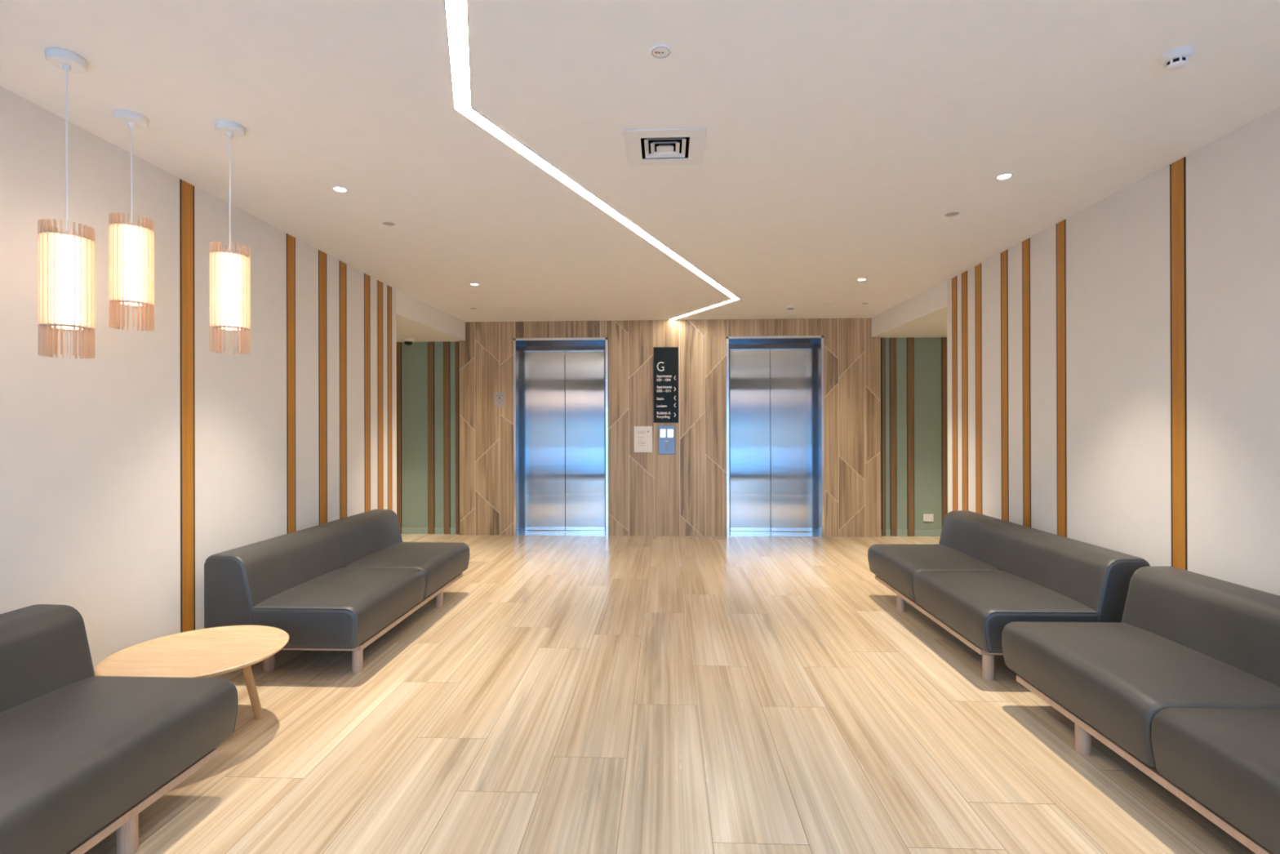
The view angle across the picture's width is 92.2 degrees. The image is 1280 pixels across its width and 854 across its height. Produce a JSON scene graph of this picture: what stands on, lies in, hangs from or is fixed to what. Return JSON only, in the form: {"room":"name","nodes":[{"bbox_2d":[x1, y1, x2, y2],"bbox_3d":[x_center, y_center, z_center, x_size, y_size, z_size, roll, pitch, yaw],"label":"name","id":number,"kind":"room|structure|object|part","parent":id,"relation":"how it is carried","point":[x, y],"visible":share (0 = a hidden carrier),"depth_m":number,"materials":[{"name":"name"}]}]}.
{"room":"lobby","nodes":[
{"label":"lobby","id":0,"kind":"room"},
{"bbox_2d":[0,86,396,669],"bbox_3d":[-2.664,-0.075,2.695,0.160,3.013,6.960,0,0,2],"label":"wall","id":1,"kind":"structure","parent":0,"point":[90,449],"depth_m":3.18,"materials":[{"name":"white paint"}]},
{"bbox_2d":[179,178,195,632],"bbox_3d":[-2.555,0.017,3.474,0.012,2.790,0.105,0,0,2],"label":"trim","id":2,"kind":"structure","parent":1,"relation":"attached to","point":[186,189],"depth_m":3.47,"materials":[{"name":"brown wood"}]},
{"bbox_2d":[286,233,295,533],"bbox_3d":[-2.515,0.018,4.434,0.012,2.790,0.105,0,0,2],"label":"trim","id":3,"kind":"structure","parent":1,"relation":"attached to","point":[291,241],"depth_m":4.43,"materials":[{"name":"brown wood"}]},
{"bbox_2d":[318,249,327,524],"bbox_3d":[-2.498,0.019,4.845,0.012,2.790,0.118,0,0,2],"label":"trim","id":4,"kind":"structure","parent":1,"relation":"attached to","point":[322,300],"depth_m":4.84,"materials":[{"name":"brown wood"}]},
{"bbox_2d":[339,261,346,519],"bbox_3d":[-2.485,0.019,5.149,0.012,2.790,0.116,0,0,2],"label":"trim","id":5,"kind":"structure","parent":1,"relation":"attached to","point":[343,267],"depth_m":5.15,"materials":[{"name":"brown wood"}]},
{"bbox_2d":[364,273,370,511],"bbox_3d":[-2.467,0.020,5.566,0.012,2.790,0.112,0,0,2],"label":"trim","id":6,"kind":"structure","parent":1,"relation":"attached to","point":[366,277],"depth_m":5.56,"materials":[{"name":"brown wood"}]},
{"bbox_2d":[377,280,383,509],"bbox_3d":[-2.457,0.020,5.819,0.012,2.790,0.115,0,0,2],"label":"trim","id":7,"kind":"structure","parent":1,"relation":"attached to","point":[380,285],"depth_m":5.81,"materials":[{"name":"brown wood"}]},
{"bbox_2d":[386,284,392,510],"bbox_3d":[-2.448,0.020,6.019,0.012,2.790,0.099,0,0,2],"label":"trim","id":8,"kind":"structure","parent":1,"relation":"attached to","point":[388,288],"depth_m":6.02,"materials":[{"name":"brown wood"}]},
{"bbox_2d":[401,341,459,527],"bbox_3d":[-3.862,0.132,8.290,2.985,2.620,0.120,0,0,2],"label":"wall","id":9,"kind":"structure","parent":0,"point":[414,356],"depth_m":8.19,"materials":[{"name":"green paint"}]},
{"bbox_2d":[396,342,401,533],"bbox_3d":[-3.225,0.145,8.196,0.105,2.550,0.014,0,0,2],"label":"trim","id":10,"kind":"structure","parent":9,"relation":"attached to","point":[398,344],"depth_m":8.19,"materials":[{"name":"brown wood"}]},
{"bbox_2d":[401,527,455,533],"bbox_3d":[-3.858,1.380,8.229,2.990,0.085,0.018,0,0,2],"label":"baseboard","id":11,"kind":"structure","parent":9,"relation":"attached to","point":[404,530],"depth_m":8.18,"materials":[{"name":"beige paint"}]},
{"bbox_2d":[427,342,435,533],"bbox_3d":[-2.771,0.144,8.177,0.086,2.550,0.014,0,0,2],"label":"trim","id":12,"kind":"structure","parent":9,"relation":"attached to","point":[431,474],"depth_m":8.17,"materials":[{"name":"brown wood"}]},
{"bbox_2d":[443,341,450,533],"bbox_3d":[-2.561,0.144,8.168,0.085,2.550,0.014,0,0,2],"label":"trim","id":13,"kind":"structure","parent":9,"relation":"attached to","point":[446,439],"depth_m":8.16,"materials":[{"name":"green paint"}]},
{"bbox_2d":[455,341,459,533],"bbox_3d":[-2.420,0.143,8.162,0.047,2.550,0.014,0,0,2],"label":"trim","id":14,"kind":"structure","parent":9,"relation":"attached to","point":[457,398],"depth_m":8.15,"materials":[{"name":"brown wood"}]},
{"bbox_2d":[395,289,465,342],"bbox_3d":[-3.811,-1.261,7.278,2.980,0.263,2.100,0,0,2],"label":"ceiling","id":15,"kind":"structure","parent":0,"point":[416,319],"depth_m":7.14,"materials":[{"name":"white paint"}]},
{"bbox_2d":[401,337,415,345],"bbox_3d":[-2.982,-1.092,7.934,0.170,0.078,0.170,0,0,2],"label":"dome camera","id":16,"kind":"object","parent":15,"relation":"attached to","point":[408,341],"visible":1,"depth_m":7.89,"materials":[{"name":"white plastic"}]},
{"bbox_2d":[0,0,1279,321],"bbox_3d":[0.146,-1.538,3.729,5.776,0.300,9.460,0,0,2],"label":"ceiling","id":17,"kind":"structure","parent":0,"point":[842,135],"depth_m":2.77,"materials":[{"name":"white paint"}]},
{"bbox_2d":[37,47,95,359],"bbox_3d":[-2.142,-0.823,2.303,0.156,1.121,0.157,0,0,2],"label":"pendant lamp","id":18,"kind":"object","parent":17,"relation":"hanging from","point":[66,260],"visible":1,"depth_m":2.27,"materials":[{"name":"white plastic"}]},
{"bbox_3d":[-2.143,-1.022,2.304,0.006,0.628,0.006,0,0,2],"label":"cord","id":19,"kind":"part","parent":18,"relation":"part of","materials":[{"name":"white plastic"}]},
{"bbox_2d":[51,234,83,328],"bbox_3d":[-2.142,-0.539,2.303,0.111,0.328,0.111,0,0,2],"label":"diffuser","id":20,"kind":"object","parent":18,"relation":"attached to","point":[67,247],"depth_m":2.26,"materials":[{"name":"white"}]},
{"bbox_2d":[108,109,154,331],"bbox_3d":[-2.259,-0.910,2.739,0.156,0.945,0.157,0,0,2],"label":"pendant lamp","id":21,"kind":"object","parent":17,"relation":"hanging from","point":[131,245],"visible":1,"depth_m":2.70,"materials":[{"name":"white plastic"}]},
{"bbox_3d":[-2.260,-1.109,2.739,0.006,0.452,0.006,0,0,2],"label":"cord","id":22,"kind":"part","parent":21,"relation":"part of","materials":[{"name":"white plastic"}]},
{"bbox_2d":[120,225,145,305],"bbox_3d":[-2.259,-0.714,2.738,0.111,0.328,0.111,0,0,2],"label":"diffuser","id":23,"kind":"object","parent":21,"relation":"attached to","point":[132,291],"depth_m":2.70,"materials":[{"name":"white"}]},
{"bbox_2d":[208,120,250,354],"bbox_3d":[-1.885,-0.863,2.833,0.156,1.041,0.157,0,0,2],"label":"pendant lamp","id":24,"kind":"object","parent":17,"relation":"hanging from","point":[229,271],"visible":1,"depth_m":2.79,"materials":[{"name":"white plastic"}]},
{"bbox_2d":[217,253,240,329],"bbox_3d":[-1.884,-0.619,2.833,0.111,0.328,0.111,0,0,2],"label":"diffuser","id":25,"kind":"object","parent":24,"relation":"attached to","point":[229,263],"depth_m":2.78,"materials":[{"name":"white"}]},
{"bbox_3d":[-1.886,-1.062,2.833,0.006,0.548,0.006,0,0,2],"label":"cord","id":26,"kind":"part","parent":24,"relation":"part of","materials":[{"name":"white plastic"}]},
{"bbox_2d":[331,186,348,192],"bbox_3d":[-1.743,-1.381,3.580,0.092,0.005,0.092,0,0,2],"label":"recessed light","id":27,"kind":"object","parent":17,"relation":"in","point":[338,188],"visible":1,"depth_m":3.57,"materials":[{"name":"white plastic"}]},
{"bbox_2d":[381,221,396,226],"bbox_3d":[-1.706,-1.380,4.183,0.100,0.005,0.100,0,0,2],"label":"fitting","id":28,"kind":"object","parent":17,"relation":"attached to","point":[384,223],"visible":1,"depth_m":4.18,"materials":[{"name":"white plastic"}]},
{"bbox_2d":[469,283,479,285],"bbox_3d":[-1.600,-1.378,5.954,0.092,0.005,0.092,0,0,2],"label":"recessed light","id":29,"kind":"object","parent":17,"relation":"in","point":[472,284],"visible":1,"depth_m":5.96,"materials":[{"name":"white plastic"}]},
{"bbox_2d":[444,0,740,319],"bbox_3d":[0.004,-1.385,3.627,1.376,0.004,8.693,0,0,7],"label":"recessed light","id":30,"kind":"object","parent":17,"relation":"in","point":[456,11],"visible":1,"depth_m":2.82,"materials":[{"name":"white plastic"}]},
{"bbox_2d":[648,44,672,58],"bbox_3d":[0.077,-1.387,2.280,0.086,0.006,0.086,0,0,2],"label":"ceiling sensor","id":31,"kind":"object","parent":17,"relation":"attached to","point":[659,51],"visible":1,"depth_m":2.27,"materials":[{"name":"white plastic"}]},
{"bbox_2d":[623,128,706,166],"bbox_3d":[0.125,-1.462,3.065,0.390,0.174,0.390,0,0,2],"label":"ceiling vent","id":32,"kind":"object","parent":17,"relation":"in","point":[651,147],"visible":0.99,"depth_m":3.08,"materials":[{"name":"white plastic"}]},
{"bbox_3d":[0.125,-1.382,3.065,0.062,0.004,0.062,0,0,2],"label":"plate","id":33,"kind":"part","parent":32,"relation":"part of","materials":[{"name":"white plastic"}]},
{"bbox_2d":[785,305,795,311],"bbox_3d":[1.734,-1.363,7.101,0.124,0.049,0.124,0,0,2],"label":"smoke detector","id":34,"kind":"object","parent":17,"relation":"attached to","point":[789,308],"visible":1,"depth_m":7.07,"materials":[{"name":"white plastic"}]},
{"bbox_2d":[856,278,866,280],"bbox_3d":[2.088,-1.388,5.804,0.092,0.005,0.092,0,0,2],"label":"recessed light","id":35,"kind":"object","parent":17,"relation":"in","point":[858,279],"visible":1,"depth_m":5.80,"materials":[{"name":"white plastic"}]},
{"bbox_2d":[942,210,961,217],"bbox_3d":[2.039,-1.391,4.025,0.112,0.005,0.112,0,0,2],"label":"fitting","id":36,"kind":"object","parent":17,"relation":"attached to","point":[954,213],"visible":1,"depth_m":4.02,"materials":[{"name":"white plastic"}]},
{"bbox_2d":[994,173,1013,179],"bbox_3d":[2.023,-1.391,3.423,0.092,0.005,0.092,0,0,2],"label":"recessed light","id":37,"kind":"object","parent":17,"relation":"in","point":[1004,175],"visible":1,"depth_m":3.42,"materials":[{"name":"white plastic"}]},
{"bbox_2d":[1158,46,1195,71],"bbox_3d":[2.010,-1.371,2.309,0.104,0.049,0.104,0,0,2],"label":"smoke detector","id":38,"kind":"object","parent":17,"relation":"attached to","point":[1176,59],"visible":1,"depth_m":2.29,"materials":[{"name":"white plastic"}]},
{"bbox_2d":[83,533,1255,853],"bbox_3d":[0.160,1.435,3.700,11.200,0.060,9.410,0,0,2],"label":"floor","id":39,"kind":"structure","parent":0,"point":[563,694],"depth_m":2.78,"materials":[{"name":"wood"}]},
{"bbox_2d":[0,604,238,853],"bbox_3d":[-2.061,1.055,1.495,0.872,0.705,1.930,0,0,2],"label":"sofa","id":40,"kind":"object","parent":39,"relation":"on","point":[82,753],"visible":1,"depth_m":2.06,"materials":[{"name":"grey leather"}]},
{"bbox_3d":[-2.353,0.962,1.507,0.285,0.514,1.930,0,0,2],"label":"backrest","id":41,"kind":"part","parent":40,"relation":"part of","materials":[{"name":"grey leather"}]},
{"bbox_3d":[-1.697,1.338,2.039,0.058,0.139,0.058,0,0,2],"label":"leg","id":42,"kind":"part","parent":40,"relation":"part of","materials":[{"name":"brown wood"}]},
{"bbox_3d":[-2.057,1.243,1.529,0.775,0.054,1.740,0,0,2],"label":"frame","id":43,"kind":"part","parent":40,"relation":"part of","materials":[{"name":"brown wood"}]},
{"bbox_2d":[93,625,288,719],"bbox_3d":[-2.028,1.217,2.832,0.723,0.385,0.723,0,0,2],"label":"coffee table","id":44,"kind":"object","parent":39,"relation":"on","point":[207,652],"visible":0.77,"depth_m":2.83,"materials":[{"name":"brown wood"}]},
{"bbox_3d":[-1.877,1.232,2.963,0.110,0.355,0.052,0,0,-41],"label":"leg","id":45,"kind":"part","parent":44,"relation":"part of","materials":[{"name":"brown wood"}]},
{"bbox_2d":[204,509,469,672],"bbox_3d":[-1.940,1.059,4.359,0.872,0.705,1.950,0,0,2],"label":"sofa","id":46,"kind":"object","parent":39,"relation":"on","point":[342,584],"visible":0.95,"depth_m":3.74,"materials":[{"name":"grey leather"}]},
{"bbox_3d":[-2.158,1.341,3.582,0.058,0.139,0.058,0,0,2],"label":"leg","id":47,"kind":"part","parent":46,"relation":"part of","materials":[{"name":"brown wood"}]},
{"bbox_3d":[-2.233,0.966,4.372,0.285,0.514,1.950,0,0,2],"label":"backrest","id":48,"kind":"part","parent":46,"relation":"part of","materials":[{"name":"grey leather"}]},
{"bbox_2d":[251,567,425,648],"bbox_3d":[-1.829,1.099,3.866,0.609,0.242,0.975,0,0,2],"label":"seat cushion","id":49,"kind":"object","parent":46,"relation":"on","point":[331,607],"depth_m":3.54,"materials":[{"name":"grey leather"}]},
{"bbox_3d":[-1.633,1.340,3.560,0.058,0.139,0.058,0,0,2],"label":"leg","id":50,"kind":"part","parent":46,"relation":"part of","materials":[{"name":"brown wood"}]},
{"bbox_3d":[-1.936,1.246,4.394,0.775,0.054,1.760,0,0,2],"label":"frame","id":51,"kind":"part","parent":46,"relation":"part of","materials":[{"name":"brown wood"}]},
{"bbox_2d":[345,542,469,599],"bbox_3d":[-1.788,1.101,4.841,0.609,0.242,0.975,0,0,2],"label":"seat cushion","id":52,"kind":"object","parent":46,"relation":"on","point":[440,562],"depth_m":4.71,"materials":[{"name":"grey leather"}]},
{"bbox_3d":[-1.579,1.342,4.844,0.058,0.139,0.058,0,0,2],"label":"leg","id":53,"kind":"part","parent":46,"relation":"part of","materials":[{"name":"brown wood"}]},
{"bbox_2d":[867,510,1150,680],"bbox_3d":[2.309,1.047,4.220,0.872,0.705,1.910,0,0,2],"label":"sofa","id":54,"kind":"object","parent":39,"relation":"on","point":[984,574],"visible":0.81,"depth_m":3.74,"materials":[{"name":"grey leather"}]},
{"bbox_3d":[1.990,1.331,4.699,0.058,0.139,0.058,0,0,2],"label":"leg","id":55,"kind":"part","parent":54,"relation":"part of","materials":[{"name":"brown wood"}]},
{"bbox_2d":[867,543,999,601],"bbox_3d":[2.198,1.089,4.703,0.609,0.242,0.955,0,0,2],"label":"seat cushion","id":56,"kind":"object","parent":54,"relation":"on","point":[897,565],"depth_m":4.59,"materials":[{"name":"grey leather"}]},
{"bbox_3d":[2.309,1.234,4.255,0.775,0.054,1.720,0,0,2],"label":"frame","id":57,"kind":"part","parent":54,"relation":"part of","materials":[{"name":"brown wood"}]},
{"bbox_3d":[1.937,1.330,3.426,0.058,0.139,0.058,0,0,2],"label":"leg","id":58,"kind":"part","parent":54,"relation":"part of","materials":[{"name":"brown wood"}]},
{"bbox_2d":[913,570,1098,652],"bbox_3d":[2.158,1.088,3.749,0.609,0.242,0.955,0,0,2],"label":"seat cushion","id":59,"kind":"object","parent":54,"relation":"on","point":[978,605],"depth_m":3.53,"materials":[{"name":"grey leather"}]},
{"bbox_3d":[2.602,0.952,4.208,0.285,0.514,1.910,0,0,2],"label":"backrest","id":60,"kind":"part","parent":54,"relation":"part of","materials":[{"name":"grey leather"}]},
{"bbox_2d":[1001,565,1279,853],"bbox_3d":[2.222,1.044,2.152,0.872,0.705,1.910,0,0,2],"label":"sofa","id":61,"kind":"object","parent":39,"relation":"on","point":[1185,688],"visible":1,"depth_m":2.39,"materials":[{"name":"grey leather"}]},
{"bbox_3d":[1.904,1.329,2.648,0.058,0.139,0.058,0,0,2],"label":"leg","id":62,"kind":"part","parent":61,"relation":"part of","materials":[{"name":"brown wood"}]},
{"bbox_2d":[1002,621,1279,766],"bbox_3d":[2.111,1.087,2.635,0.609,0.242,0.955,0,0,2],"label":"seat cushion","id":63,"kind":"object","parent":61,"relation":"on","point":[1116,677],"depth_m":2.49,"materials":[{"name":"grey leather"}]},
{"bbox_3d":[2.222,1.232,2.187,0.775,0.054,1.720,0,0,2],"label":"frame","id":64,"kind":"part","parent":61,"relation":"part of","materials":[{"name":"brown wood"}]},
{"bbox_3d":[2.514,0.949,2.140,0.285,0.514,1.910,0,0,2],"label":"backrest","id":65,"kind":"part","parent":61,"relation":"part of","materials":[{"name":"grey leather"}]},
{"bbox_2d":[1151,707,1279,853],"bbox_3d":[2.071,1.086,1.681,0.609,0.242,0.955,0,0,2],"label":"seat cushion","id":66,"kind":"object","parent":61,"relation":"on","point":[1228,759],"depth_m":1.93,"materials":[{"name":"grey leather"}]},
{"bbox_2d":[459,317,880,537],"bbox_3d":[0.350,0.014,8.002,5.429,2.793,0.100,0,0,2],"label":"wall","id":67,"kind":"structure","parent":0,"point":[682,493],"depth_m":7.95,"materials":[{"name":"wood"}]},
{"bbox_2d":[493,391,504,406],"bbox_3d":[-1.836,-0.365,8.040,0.136,0.198,0.008,0,0,2],"label":"switch","id":68,"kind":"object","parent":67,"relation":"attached to","point":[499,397],"visible":1,"depth_m":8.04,"materials":[{"name":"plastic"}]},
{"bbox_2d":[513,337,608,536],"bbox_3d":[-1.022,0.138,8.209,1.234,2.592,0.422,0,0,2],"label":"door","id":69,"kind":"structure","parent":67,"relation":"in","point":[561,384],"depth_m":8.34,"materials":[{"name":"silver metal"}]},
{"bbox_3d":[-1.026,-1.130,8.207,1.190,0.012,0.390,0,0,2],"label":"soffit panel","id":70,"kind":"part","parent":69,"relation":"part of","materials":[{"name":"grey metal"}]},
{"bbox_3d":[-1.018,1.418,8.213,1.190,0.032,0.410,0,0,2],"label":"sill","id":71,"kind":"part","parent":69,"relation":"part of","materials":[{"name":"silver metal"}]},
{"bbox_2d":[634,426,652,452],"bbox_3d":[0.041,0.158,7.962,0.236,0.336,0.004,0,0,2],"label":"notice","id":72,"kind":"object","parent":67,"relation":"attached to","point":[642,434],"visible":1,"depth_m":7.96,"materials":[{"name":"white paper"}]},
{"bbox_2d":[653,346,678,422],"bbox_3d":[0.336,-0.542,7.945,0.318,0.973,0.015,0,0,2],"label":"sign","id":73,"kind":"object","parent":67,"relation":"attached to","point":[665,358],"visible":1,"depth_m":7.94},
{"bbox_2d":[658,425,675,453],"bbox_3d":[0.344,0.168,7.938,0.210,0.368,0.028,0,0,2],"label":"panel","id":74,"kind":"object","parent":67,"relation":"attached to","point":[666,433],"visible":1,"depth_m":7.93,"materials":[{"name":"blue metal"}]},
{"bbox_2d":[726,335,824,537],"bbox_3d":[1.738,0.130,8.093,1.236,2.592,0.422,0,0,2],"label":"door","id":75,"kind":"structure","parent":67,"relation":"in","point":[775,460],"depth_m":8.23,"materials":[{"name":"silver metal"}]},
{"bbox_3d":[1.734,-1.138,8.091,1.192,0.012,0.390,0,0,2],"label":"soffit panel","id":76,"kind":"part","parent":75,"relation":"part of","materials":[{"name":"grey metal"}]},
{"bbox_3d":[1.742,1.410,8.097,1.192,0.032,0.410,0,0,2],"label":"sill","id":77,"kind":"part","parent":75,"relation":"part of","materials":[{"name":"silver metal"}]},
{"bbox_2d":[871,280,946,337],"bbox_3d":[4.400,-1.284,6.898,2.980,0.263,2.170,0,0,2],"label":"ceiling","id":78,"kind":"structure","parent":0,"point":[924,314],"depth_m":6.88,"materials":[{"name":"white paint"}]},
{"bbox_2d":[880,337,942,529],"bbox_3d":[4.545,0.108,7.936,2.985,2.620,0.120,0,0,2],"label":"wall","id":79,"kind":"structure","parent":0,"point":[927,350],"depth_m":7.92,"materials":[{"name":"green paint"}]},
{"bbox_2d":[880,337,885,536],"bbox_3d":[3.134,0.127,7.928,0.050,2.550,0.014,0,0,2],"label":"trim","id":80,"kind":"structure","parent":79,"relation":"attached to","point":[882,340],"depth_m":7.92,"materials":[{"name":"brown wood"}]},
{"bbox_2d":[889,337,897,536],"bbox_3d":[3.257,0.127,7.923,0.082,2.550,0.014,0,0,2],"label":"trim","id":81,"kind":"structure","parent":79,"relation":"attached to","point":[893,486],"depth_m":7.92,"materials":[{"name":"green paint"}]},
{"bbox_2d":[906,337,914,536],"bbox_3d":[3.478,0.126,7.914,0.088,2.550,0.014,0,0,2],"label":"trim","id":82,"kind":"structure","parent":79,"relation":"attached to","point":[910,340],"depth_m":7.91,"materials":[{"name":"brown wood"}]},
{"bbox_2d":[880,528,942,536],"bbox_3d":[4.556,1.356,7.875,2.965,0.085,0.018,0,0,2],"label":"baseboard","id":83,"kind":"structure","parent":79,"relation":"attached to","point":[900,532],"depth_m":7.91,"materials":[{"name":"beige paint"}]},
{"bbox_2d":[923,514,933,521],"bbox_3d":[3.700,1.164,7.902,0.124,0.094,0.014,0,0,2],"label":"wall outlet","id":84,"kind":"object","parent":79,"relation":"attached to","point":[926,517],"visible":1,"depth_m":7.90,"materials":[{"name":"white plastic"}]},
{"bbox_2d":[941,337,947,527],"bbox_3d":[3.913,0.125,7.895,0.085,2.550,0.014,0,0,2],"label":"trim","id":85,"kind":"structure","parent":79,"relation":"attached to","point":[944,340],"depth_m":7.89,"materials":[{"name":"brown wood"}]},
{"bbox_2d":[946,106,1279,595],"bbox_3d":[2.865,-0.091,2.427,0.160,3.013,6.890,0,0,2],"label":"wall","id":86,"kind":"structure","parent":0,"point":[1118,289],"depth_m":3.40,"materials":[{"name":"white paint"}]},
{"bbox_2d":[951,275,957,511],"bbox_3d":[2.928,0.005,5.718,0.012,2.790,0.103,0,0,2],"label":"trim","id":87,"kind":"structure","parent":86,"relation":"attached to","point":[954,298],"depth_m":5.72,"materials":[{"name":"brown wood"}]},
{"bbox_2d":[961,271,968,510],"bbox_3d":[2.920,0.005,5.527,0.012,2.790,0.111,0,0,2],"label":"trim","id":88,"kind":"structure","parent":86,"relation":"attached to","point":[964,275],"depth_m":5.53,"materials":[{"name":"brown wood"}]},
{"bbox_2d":[974,263,982,514],"bbox_3d":[2.910,0.004,5.283,0.012,2.790,0.108,0,0,2],"label":"trim","id":89,"kind":"structure","parent":86,"relation":"attached to","point":[978,268],"depth_m":5.28,"materials":[{"name":"brown wood"}]},
{"bbox_2d":[1000,249,1008,521],"bbox_3d":[2.893,0.004,4.878,0.012,2.790,0.104,0,0,2],"label":"trim","id":90,"kind":"structure","parent":86,"relation":"attached to","point":[1004,255],"depth_m":4.88,"materials":[{"name":"brown wood"}]},
{"bbox_2d":[1022,237,1031,527],"bbox_3d":[2.880,0.003,4.580,0.012,2.790,0.101,0,0,2],"label":"trim","id":91,"kind":"structure","parent":86,"relation":"attached to","point":[1026,243],"depth_m":4.58,"materials":[{"name":"brown wood"}]},
{"bbox_2d":[1056,219,1066,537],"bbox_3d":[2.863,0.003,4.177,0.012,2.790,0.102,0,0,2],"label":"trim","id":92,"kind":"structure","parent":86,"relation":"attached to","point":[1061,226],"depth_m":4.17,"materials":[{"name":"brown wood"}]},
{"bbox_2d":[1169,156,1187,570],"bbox_3d":[2.823,0.002,3.223,0.012,2.790,0.100,0,0,2],"label":"trim","id":93,"kind":"structure","parent":86,"relation":"attached to","point":[1178,168],"depth_m":3.22,"materials":[{"name":"brown wood"}]}
]}

